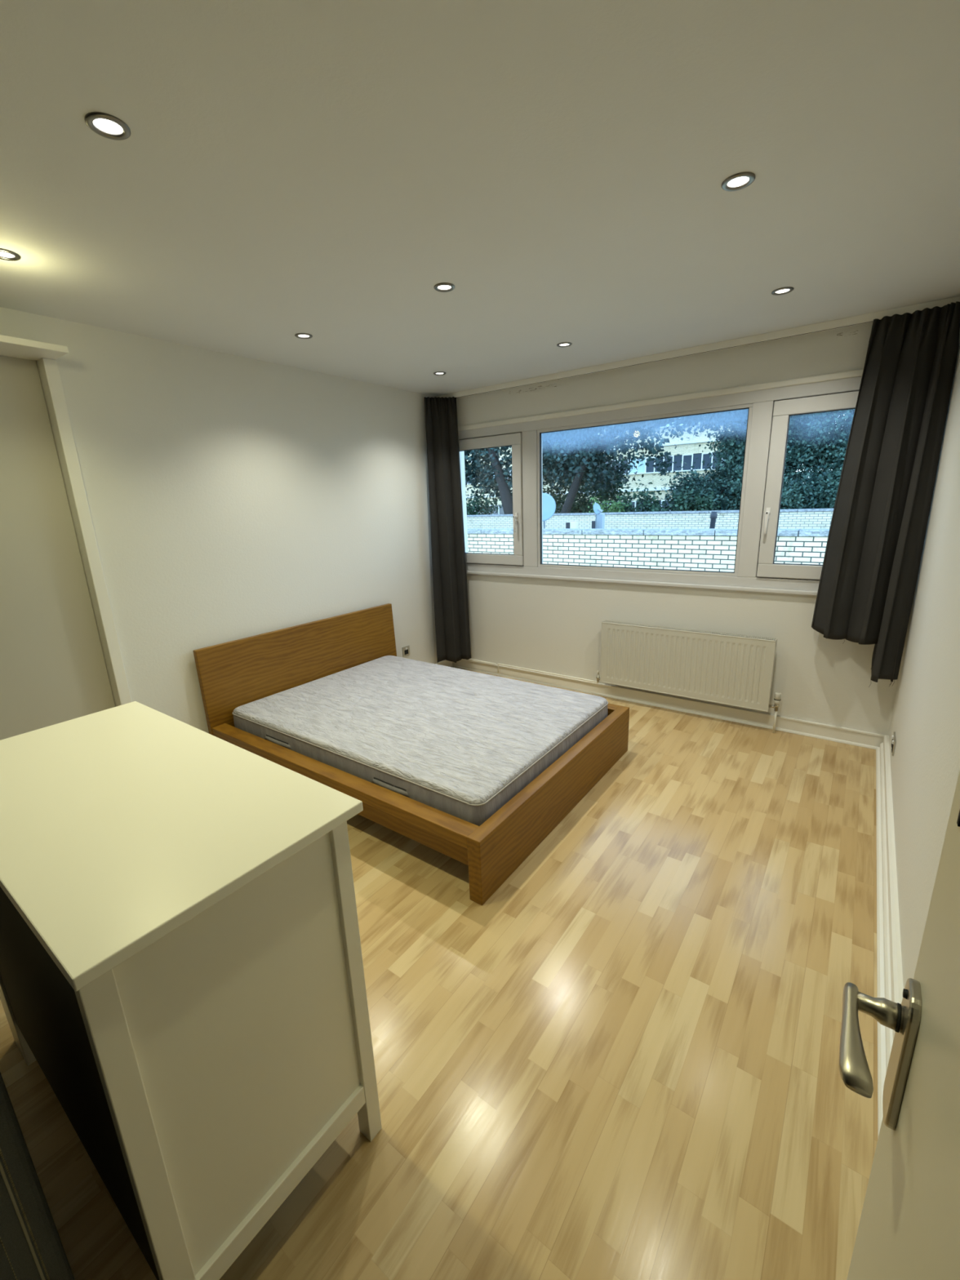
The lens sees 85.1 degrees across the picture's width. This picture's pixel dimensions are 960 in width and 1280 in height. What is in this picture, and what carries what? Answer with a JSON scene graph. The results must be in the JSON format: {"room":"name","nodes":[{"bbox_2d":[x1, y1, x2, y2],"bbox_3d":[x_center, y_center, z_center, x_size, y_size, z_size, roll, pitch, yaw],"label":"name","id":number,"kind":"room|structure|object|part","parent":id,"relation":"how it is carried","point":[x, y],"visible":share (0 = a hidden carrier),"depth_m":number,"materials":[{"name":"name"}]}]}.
{"room":"bedroom","nodes":[
{"label":"bedroom","id":0,"kind":"room"},
{"bbox_2d":[0,306,440,733],"bbox_3d":[-1.978,-0.365,3.015,0.250,2.528,5.320,9,18,35],"label":"wall","id":1,"kind":"structure","parent":0,"point":[230,497],"depth_m":3.27,"materials":[{"name":"paint"}]},
{"bbox_2d":[401,645,409,656],"bbox_3d":[-0.667,0.100,4.729,0.015,0.086,0.090,9,18,35],"label":"wall socket","id":2,"kind":"object","parent":1,"relation":"attached to","point":[406,650],"visible":1,"depth_m":4.72,"materials":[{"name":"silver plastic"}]},
{"bbox_2d":[435,659,453,667],"bbox_3d":[-1.115,0.549,4.188,0.022,0.101,2.840,9,18,35],"label":"baseboard","id":3,"kind":"structure","parent":1,"relation":"attached to","point":[446,663],"depth_m":5.21,"materials":[{"name":"white wood"}]},
{"bbox_2d":[0,666,877,1279],"bbox_3d":[-0.331,1.151,2.396,4.000,0.200,5.600,9,18,35],"label":"floor","id":4,"kind":"structure","parent":0,"point":[621,1062],"depth_m":1.57,"materials":[{"name":"laminate"}]},
{"bbox_2d":[0,1071,75,1279],"bbox_3d":[-1.009,1.016,0.979,0.458,0.835,0.213,9,18,35],"label":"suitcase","id":5,"kind":"object","parent":4,"relation":"on","point":[31,1246],"visible":1,"depth_m":0.90,"materials":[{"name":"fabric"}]},
{"bbox_2d":[0,334,132,740],"bbox_3d":[-2.325,-0.085,2.325,0.330,2.366,1.192,9,18,35],"label":"wardrobe","id":6,"kind":"object","parent":4,"relation":"on","point":[61,660],"visible":0.61,"depth_m":2.60,"materials":[{"name":"white wood"}]},
{"bbox_2d":[0,334,68,361],"bbox_3d":[-2.367,-1.214,2.025,0.330,0.028,1.190,9,18,35],"label":"shelf","id":7,"kind":"object","parent":6,"relation":"attached to","point":[11,348],"depth_m":2.36,"materials":[{"name":"white wood"}]},
{"bbox_2d":[0,701,382,1279],"bbox_3d":[-0.885,0.821,1.424,1.184,0.975,0.546,9,18,35],"label":"dresser","id":8,"kind":"object","parent":4,"relation":"on","point":[181,964],"visible":1,"depth_m":1.05,"materials":[{"name":"white paint"}]},
{"bbox_3d":[-1.437,0.826,1.528,0.140,0.951,0.045,9,18,35],"label":"leg","id":9,"kind":"part","parent":8,"relation":"part of","materials":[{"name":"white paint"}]},
{"bbox_3d":[-0.995,0.821,1.173,0.982,0.791,0.004,9,18,35],"label":"panel","id":10,"kind":"part","parent":8,"relation":"part of","materials":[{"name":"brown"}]},
{"bbox_3d":[-0.574,0.957,0.914,0.030,0.951,0.045,9,18,35],"label":"leg","id":11,"kind":"part","parent":8,"relation":"part of","materials":[{"name":"white paint"}]},
{"bbox_3d":[-0.446,0.812,1.073,0.015,0.761,0.419,9,18,35],"label":"panel","id":12,"kind":"part","parent":8,"relation":"part of","materials":[{"name":"white paint"}]},
{"bbox_3d":[-0.426,1.202,1.173,0.025,0.056,0.419,9,18,35],"label":"rail","id":13,"kind":"part","parent":8,"relation":"part of","materials":[{"name":"white paint"}]},
{"bbox_3d":[-0.309,0.852,1.277,0.045,0.951,0.040,9,18,35],"label":"leg","id":14,"kind":"part","parent":8,"relation":"part of","materials":[{"name":"white paint"}]},
{"bbox_2d":[192,603,629,905],"bbox_3d":[-0.386,0.394,3.303,2.129,0.803,1.646,9,18,35],"label":"bed","id":15,"kind":"object","parent":4,"relation":"on","point":[233,674],"visible":0.59,"depth_m":2.98,"materials":[{"name":"brown wood"}]},
{"bbox_3d":[-1.222,0.267,3.897,0.062,0.803,1.646,9,18,35],"label":"headboard","id":16,"kind":"part","parent":15,"relation":"part of","materials":[{"name":"brown wood"}]},
{"bbox_3d":[-0.840,0.691,2.736,2.012,0.056,0.088,9,18,35],"label":"rail","id":17,"kind":"part","parent":15,"relation":"part of","materials":[{"name":"brown wood"}]},
{"bbox_3d":[-0.830,0.776,2.768,2.012,0.126,0.021,9,18,35],"label":"rail panel","id":18,"kind":"part","parent":15,"relation":"part of","materials":[{"name":"brown wood"}]},
{"bbox_2d":[231,655,608,826],"bbox_3d":[-0.390,0.487,3.335,1.989,0.179,1.428,9,18,35],"label":"mattress","id":19,"kind":"object","parent":15,"relation":"on","point":[461,744],"visible":0.93,"depth_m":2.98,"materials":[{"name":"fabric"}]},
{"bbox_3d":[-1.192,0.602,3.066,0.260,0.036,0.017,9,18,35],"label":"carry handle","id":20,"kind":"part","parent":19,"relation":"part of","materials":[{"name":"fabric"}]},
{"bbox_3d":[-0.440,0.716,2.531,0.260,0.036,0.017,9,18,35],"label":"carry handle","id":21,"kind":"part","parent":19,"relation":"part of","materials":[{"name":"fabric"}]},
{"bbox_3d":[0.459,0.761,2.775,0.065,0.304,1.642,9,18,35],"label":"footboard","id":22,"kind":"part","parent":15,"relation":"part of","materials":[{"name":"brown wood"}]},
{"bbox_3d":[0.072,0.338,3.943,2.012,0.056,0.088,9,18,35],"label":"rail","id":23,"kind":"part","parent":15,"relation":"part of","materials":[{"name":"brown wood"}]},
{"bbox_2d":[0,0,959,396],"bbox_3d":[-0.426,-1.460,1.703,4.000,0.150,5.600,9,18,35],"label":"ceiling","id":24,"kind":"structure","parent":0,"point":[285,169],"depth_m":1.50,"materials":[{"name":"paint"}]},
{"bbox_2d":[0,248,21,261],"bbox_3d":[-1.699,-1.376,1.865,0.093,0.008,0.093,9,18,35],"label":"recessed light","id":25,"kind":"object","parent":24,"relation":"in","point":[6,255],"visible":1,"depth_m":1.88,"materials":[{"name":"grey"}]},
{"bbox_2d":[84,111,130,140],"bbox_3d":[-0.903,-1.248,1.270,0.093,0.008,0.093,9,18,35],"label":"recessed light","id":26,"kind":"object","parent":24,"relation":"in","point":[110,126],"visible":1,"depth_m":1.27,"materials":[{"name":"grey"}]},
{"bbox_2d":[294,333,312,338],"bbox_3d":[-0.968,-1.670,2.870,0.093,0.008,0.093,9,18,35],"label":"recessed light","id":27,"kind":"object","parent":24,"relation":"in","point":[301,335],"visible":1,"depth_m":2.87,"materials":[{"name":"grey"}]},
{"bbox_2d":[433,371,445,375],"bbox_3d":[-0.294,-1.944,3.810,0.093,0.008,0.093,9,18,35],"label":"recessed light","id":28,"kind":"object","parent":24,"relation":"in","point":[437,373],"visible":1,"depth_m":3.81,"materials":[{"name":"grey"}]},
{"bbox_2d":[433,282,454,292],"bbox_3d":[-0.156,-1.546,2.291,0.093,0.008,0.093,9,18,35],"label":"recessed light","id":29,"kind":"object","parent":24,"relation":"in","point":[442,286],"visible":1,"depth_m":2.29,"materials":[{"name":"grey"}]},
{"bbox_2d":[556,342,572,346],"bbox_3d":[0.519,-1.814,3.211,0.093,0.008,0.093,9,18,35],"label":"recessed light","id":30,"kind":"object","parent":24,"relation":"in","point":[563,344],"visible":1,"depth_m":3.20,"materials":[{"name":"grey"}]},
{"bbox_2d":[436,296,959,398],"bbox_3d":[1.034,-1.927,3.635,3.485,0.040,0.032,9,18,35],"label":"track","id":31,"kind":"object","parent":24,"relation":"attached to","point":[868,317],"visible":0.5,"depth_m":3.28,"materials":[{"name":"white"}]},
{"bbox_2d":[424,396,471,662],"bbox_3d":[-0.293,-0.937,4.752,0.335,2.355,0.140,-5,15,-9],"label":"curtain","id":32,"kind":"object","parent":31,"relation":"hanging from","point":[446,507],"visible":1,"depth_m":4.73,"materials":[{"name":"fabric"}]},
{"bbox_2d":[811,301,959,687],"bbox_3d":[2.232,-0.726,2.955,0.476,2.021,0.204,10,19,39],"label":"curtain","id":33,"kind":"object","parent":31,"relation":"hanging from","point":[877,533],"visible":1,"depth_m":2.89,"materials":[{"name":"fabric"}]},
{"bbox_2d":[721,171,755,191],"bbox_3d":[0.786,-1.394,1.591,0.093,0.008,0.093,9,18,35],"label":"recessed light","id":34,"kind":"object","parent":24,"relation":"in","point":[740,180],"visible":1,"depth_m":1.59,"materials":[{"name":"grey"}]},
{"bbox_2d":[771,286,794,295],"bbox_3d":[1.433,-1.653,2.475,0.093,0.008,0.093,9,18,35],"label":"recessed light","id":35,"kind":"object","parent":24,"relation":"in","point":[786,290],"visible":1,"depth_m":2.47,"materials":[{"name":"grey"}]},
{"bbox_2d":[456,321,959,735],"bbox_3d":[1.182,-0.771,4.113,4.000,2.528,0.280,9,18,35],"label":"wall","id":36,"kind":"structure","parent":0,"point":[554,626],"depth_m":3.71,"materials":[{"name":"paint"}]},
{"bbox_2d":[468,658,496,664],"bbox_3d":[-0.073,0.194,5.102,0.550,0.015,0.015,9,18,35],"label":"pipe","id":37,"kind":"object","parent":36,"relation":"attached to","point":[468,659],"visible":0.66,"depth_m":5.03,"materials":[{"name":"paint"}]},
{"bbox_2d":[457,368,863,595],"bbox_3d":[1.174,-1.090,4.020,3.445,1.332,0.410,9,18,35],"label":"window","id":38,"kind":"structure","parent":36,"relation":"attached to","point":[771,406],"depth_m":3.55,"materials":[{"name":"white plastic"}]},
{"bbox_3d":[0.060,-1.230,4.668,0.762,1.088,0.066,9,18,35],"label":"sash","id":39,"kind":"part","parent":38,"relation":"part of","materials":[{"name":"white plastic"}]},
{"bbox_3d":[0.301,-1.004,4.476,0.028,0.165,0.053,9,18,35],"label":"sash handle","id":40,"kind":"part","parent":38,"relation":"part of","materials":[{"name":"white"}]},
{"bbox_3d":[1.111,-0.454,4.067,3.445,0.028,0.040,9,18,35],"label":"sill","id":41,"kind":"part","parent":38,"relation":"part of","materials":[{"name":"white plastic"}]},
{"bbox_3d":[1.070,-1.685,3.747,3.445,0.036,0.024,9,18,35],"label":"head trim","id":42,"kind":"part","parent":38,"relation":"part of","materials":[{"name":"white paint"}]},
{"bbox_3d":[1.851,-0.769,3.374,0.028,0.165,0.053,9,18,35],"label":"sash handle","id":43,"kind":"part","parent":38,"relation":"part of","materials":[{"name":"white"}]},
{"bbox_3d":[2.159,-0.911,3.177,0.750,1.088,0.066,9,18,35],"label":"sash","id":44,"kind":"part","parent":38,"relation":"part of","materials":[{"name":"white plastic"}]},
{"bbox_2d":[452,658,885,749],"bbox_3d":[1.142,0.436,4.301,3.515,0.101,0.024,9,18,35],"label":"baseboard","id":45,"kind":"structure","parent":36,"relation":"attached to","point":[872,740],"depth_m":3.96,"materials":[{"name":"white wood"}]},
{"bbox_2d":[595,620,781,711],"bbox_3d":[1.503,0.169,3.894,1.334,0.520,0.110,9,18,35],"label":"radiator","id":46,"kind":"object","parent":36,"relation":"attached to","point":[733,670],"visible":1,"depth_m":3.80,"materials":[{"name":"metal"}]},
{"bbox_2d":[497,663,599,683],"bbox_3d":[0.579,0.325,4.643,1.029,0.101,0.030,9,19,36],"label":"pipe","id":47,"kind":"object","parent":46,"relation":"attached to","point":[498,664],"visible":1,"depth_m":4.62,"materials":[{"name":"paint"}]},
{"bbox_2d":[603,620,776,640],"bbox_3d":[1.478,-0.076,3.820,1.218,0.006,0.054,9,18,35],"label":"grille","id":48,"kind":"object","parent":46,"relation":"attached to","point":[606,623],"depth_m":3.79,"materials":[{"name":"metal"}]},
{"bbox_2d":[772,711,777,733],"bbox_3d":[2.023,0.561,3.585,0.015,0.166,0.015,9,18,35],"label":"pipe","id":49,"kind":"object","parent":46,"relation":"attached to","point":[775,712],"visible":1,"depth_m":3.58,"materials":[{"name":"metal"}]},
{"bbox_2d":[888,338,959,988],"bbox_3d":[1.062,0.097,0.855,0.235,2.528,5.320,9,18,35],"label":"wall","id":50,"kind":"structure","parent":0,"point":[925,763],"depth_m":1.96,"materials":[{"name":"paint"}]},
{"bbox_2d":[875,734,903,1138],"bbox_3d":[1.331,1.112,1.698,0.050,0.116,4.085,9,18,35],"label":"baseboard","id":51,"kind":"structure","parent":50,"relation":"attached to","point":[889,961],"depth_m":1.95,"materials":[{"name":"white wood"}]},
{"bbox_2d":[891,731,896,755],"bbox_3d":[2.270,0.570,2.873,0.015,0.086,0.146,9,18,35],"label":"wall socket","id":52,"kind":"object","parent":50,"relation":"attached to","point":[893,737],"visible":1,"depth_m":2.83,"materials":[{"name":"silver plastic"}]},
{"bbox_3d":[-1.341,0.210,0.760,3.515,2.528,0.100,9,18,35],"label":"wall","id":53,"kind":"structure","parent":0,"visible":0},
{"bbox_2d":[838,770,959,1279],"bbox_3d":[0.232,0.538,0.288,0.098,2.014,0.774,9,18,35],"label":"door","id":54,"kind":"structure","parent":53,"relation":"in","point":[908,1228],"depth_m":0.47,"materials":[{"name":"paint"}]},
{"bbox_3d":[0.374,0.393,0.518,0.028,0.032,0.100,9,18,35],"label":"lever","id":55,"kind":"part","parent":54,"relation":"part of","materials":[{"name":"silver metal"}]},
{"bbox_3d":[0.432,0.425,0.536,0.010,0.167,0.050,9,18,35],"label":"handle plate","id":56,"kind":"part","parent":54,"relation":"part of","materials":[{"name":"silver metal"}]},
{"label":"outside","id":57,"kind":"structure","parent":0,"visible":0},
{"bbox_3d":[1.813,-2.847,16.297,20.000,0.250,10.060,9,18,35],"label":"roof","id":58,"kind":"structure","parent":57,"visible":0},
{"bbox_2d":[542,493,555,528],"bbox_3d":[1.431,-2.631,12.120,0.476,1.501,0.503,-9,16,-24],"label":"satellite dish","id":59,"kind":"object","parent":58,"relation":"on","point":[548,502],"visible":0.41,"depth_m":11.98,"materials":[{"name":"paint"}]},
{"bbox_2d":[565,522,569,528],"bbox_3d":[2.195,-2.519,12.990,0.100,0.785,0.100,9,18,35],"label":"vent box","id":60,"kind":"object","parent":58,"relation":"on","point":[567,524],"visible":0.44,"depth_m":12.86,"materials":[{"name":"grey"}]},
{"bbox_2d":[569,521,577,528],"bbox_3d":[2.315,-2.516,12.913,0.155,0.810,0.120,9,18,35],"label":"box","id":61,"kind":"object","parent":58,"relation":"on","point":[572,524],"visible":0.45,"depth_m":12.79,"materials":[{"name":"white"}]},
{"bbox_2d":[591,520,595,528],"bbox_3d":[2.829,-2.531,12.907,0.120,0.805,0.120,9,18,35],"label":"vent box","id":62,"kind":"object","parent":58,"relation":"on","point":[593,522],"visible":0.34,"depth_m":12.79,"materials":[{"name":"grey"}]},
{"bbox_2d":[593,502,602,528],"bbox_3d":[2.832,-2.639,12.489,0.212,1.227,0.368,4,16,22],"label":"satellite dish","id":63,"kind":"object","parent":58,"relation":"on","point":[597,509],"visible":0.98,"depth_m":12.35,"materials":[{"name":"paint"}]},
{"bbox_2d":[597,513,604,528],"bbox_3d":[2.970,-2.609,12.861,0.140,0.970,0.150,9,18,35],"label":"post","id":64,"kind":"object","parent":58,"relation":"on","point":[601,517],"visible":0.24,"depth_m":12.73,"materials":[{"name":"grey metal"}]},
{"bbox_2d":[709,511,717,528],"bbox_3d":[5.283,-2.432,11.906,0.173,0.960,0.148,9,18,35],"label":"vent pipe","id":65,"kind":"object","parent":58,"relation":"on","point":[713,515],"visible":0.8,"depth_m":11.79,"materials":[{"name":"grey metal"}]},
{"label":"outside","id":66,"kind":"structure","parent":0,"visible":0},
{"bbox_3d":[7.549,-5.382,36.871,65.000,0.200,59.200,9,18,35],"label":"ground","id":67,"kind":"structure","parent":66,"visible":0},
{"bbox_2d":[466,492,501,515],"bbox_3d":[-0.880,-5.064,26.682,4.694,5.024,2.925,9,18,35],"label":"shrub","id":68,"kind":"object","parent":67,"relation":"on","point":[481,508],"visible":0.16,"depth_m":25.72,"materials":[{"name":"green plant"}]},
{"bbox_2d":[464,445,512,514],"bbox_3d":[0.101,-7.793,26.054,8.282,10.603,5.808,9,18,35],"label":"tree","id":69,"kind":"object","parent":67,"relation":"on","point":[482,473],"visible":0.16,"depth_m":24.26,"materials":[{"name":"green plant"}]},
{"bbox_2d":[511,453,640,513],"bbox_3d":[4.631,-6.507,27.222,7.509,7.123,4.201,9,18,35],"label":"shrub","id":70,"kind":"object","parent":67,"relation":"on","point":[581,506],"visible":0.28,"depth_m":25.93,"materials":[{"name":"green plant"}]},
{"bbox_2d":[465,415,733,515],"bbox_3d":[6.298,-14.742,42.848,31.800,16.510,9.120,9,18,35],"label":"apartment building","id":71,"kind":"structure","parent":67,"relation":"on","point":[689,449],"depth_m":33.83,"materials":[{"name":"white concrete"}]},
{"bbox_3d":[1.061,-10.453,42.442,1.110,0.960,0.030,9,18,35],"label":"pane","id":72,"kind":"part","parent":71,"relation":"part of","materials":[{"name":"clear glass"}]},
{"bbox_3d":[2.015,-10.308,41.763,1.110,0.960,0.030,9,18,35],"label":"pane","id":73,"kind":"part","parent":71,"relation":"part of","materials":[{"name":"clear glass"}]},
{"bbox_3d":[3.808,-12.190,39.891,31.800,0.070,0.400,9,18,35],"label":"sill","id":74,"kind":"part","parent":71,"relation":"part of","materials":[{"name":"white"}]},
{"bbox_3d":[8.503,-14.605,35.605,1.110,0.960,0.030,9,18,35],"label":"pane","id":75,"kind":"part","parent":71,"relation":"part of","materials":[{"name":"blue glass"}]},
{"bbox_3d":[9.555,-11.803,35.631,1.110,0.960,0.030,9,18,35],"label":"pane","id":76,"kind":"part","parent":71,"relation":"part of","materials":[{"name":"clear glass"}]},
{"bbox_3d":[10.606,-9.002,35.658,1.110,0.960,0.030,9,18,35],"label":"pane","id":77,"kind":"part","parent":71,"relation":"part of","materials":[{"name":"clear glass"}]},
{"bbox_3d":[10.509,-11.658,34.953,1.110,0.960,0.030,9,18,35],"label":"pane","id":78,"kind":"part","parent":71,"relation":"part of","materials":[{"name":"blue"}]},
{"bbox_3d":[11.464,-11.513,34.275,1.110,0.960,0.030,9,18,35],"label":"pane","id":79,"kind":"part","parent":71,"relation":"part of","materials":[{"name":"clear glass"}]},
{"bbox_3d":[11.367,-14.170,33.570,1.110,0.960,0.030,9,18,35],"label":"pane","id":80,"kind":"part","parent":71,"relation":"part of","materials":[{"name":"blue glass"}]},
{"bbox_3d":[3.711,-14.847,39.186,31.800,0.070,0.400,9,18,35],"label":"sill","id":81,"kind":"part","parent":71,"relation":"part of","materials":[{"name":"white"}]},
{"bbox_3d":[12.418,-11.368,33.596,1.110,0.960,0.030,9,18,35],"label":"pane","id":82,"kind":"part","parent":71,"relation":"part of","materials":[{"name":"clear glass"}]},
{"bbox_3d":[13.373,-11.223,32.918,1.110,0.960,0.030,9,18,35],"label":"pane","id":83,"kind":"part","parent":71,"relation":"part of","materials":[{"name":"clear glass"}]},
{"bbox_3d":[14.327,-11.078,32.239,1.110,0.960,0.030,9,18,35],"label":"pane","id":84,"kind":"part","parent":71,"relation":"part of","materials":[{"name":"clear glass"}]},
{"bbox_2d":[587,495,631,512],"bbox_3d":[4.978,-3.756,22.015,2.619,4.455,1.767,4,16,23],"label":"shrub","id":85,"kind":"object","parent":67,"relation":"on","point":[612,508],"visible":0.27,"depth_m":21.01,"materials":[{"name":"green plant"}]},
{"bbox_2d":[466,528,829,572],"bbox_3d":[1.580,-0.288,10.594,12.638,3.845,0.340,9,18,35],"label":"wall","id":86,"kind":"structure","parent":67,"relation":"on","point":[676,548],"depth_m":9.03,"materials":[{"name":"brick"}]},
{"bbox_2d":[466,508,833,528],"bbox_3d":[4.790,-3.054,20.615,20.788,3.828,0.340,9,18,35],"label":"wall","id":87,"kind":"structure","parent":67,"relation":"on","point":[801,518],"depth_m":18.62,"materials":[{"name":"stone"}]},
{"bbox_2d":[502,408,804,513],"bbox_3d":[6.250,-6.574,21.052,12.115,10.351,5.247,9,19,37],"label":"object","id":88,"kind":"object","parent":67,"relation":"on","point":[580,452],"visible":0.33,"depth_m":20.99,"materials":[{"name":"green plant"}]},
{"bbox_2d":[616,481,728,512],"bbox_3d":[7.348,-3.709,20.642,4.350,4.911,1.991,9,18,35],"label":"shrub","id":89,"kind":"object","parent":67,"relation":"on","point":[684,501],"visible":0.48,"depth_m":20.00,"materials":[{"name":"green plant"}]},
{"bbox_2d":[647,411,813,511],"bbox_3d":[9.853,-5.830,20.529,5.788,8.878,4.972,5,17,26],"label":"tree","id":90,"kind":"object","parent":67,"relation":"on","point":[726,482],"visible":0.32,"depth_m":19.61,"materials":[{"name":"green plant"}]},
{"bbox_2d":[740,408,854,509],"bbox_3d":[12.944,-5.641,17.794,8.126,9.708,5.369,10,19,38],"label":"tree","id":91,"kind":"object","parent":67,"relation":"on","point":[824,437],"visible":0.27,"depth_m":17.65,"materials":[{"name":"green plant"}]}
]}

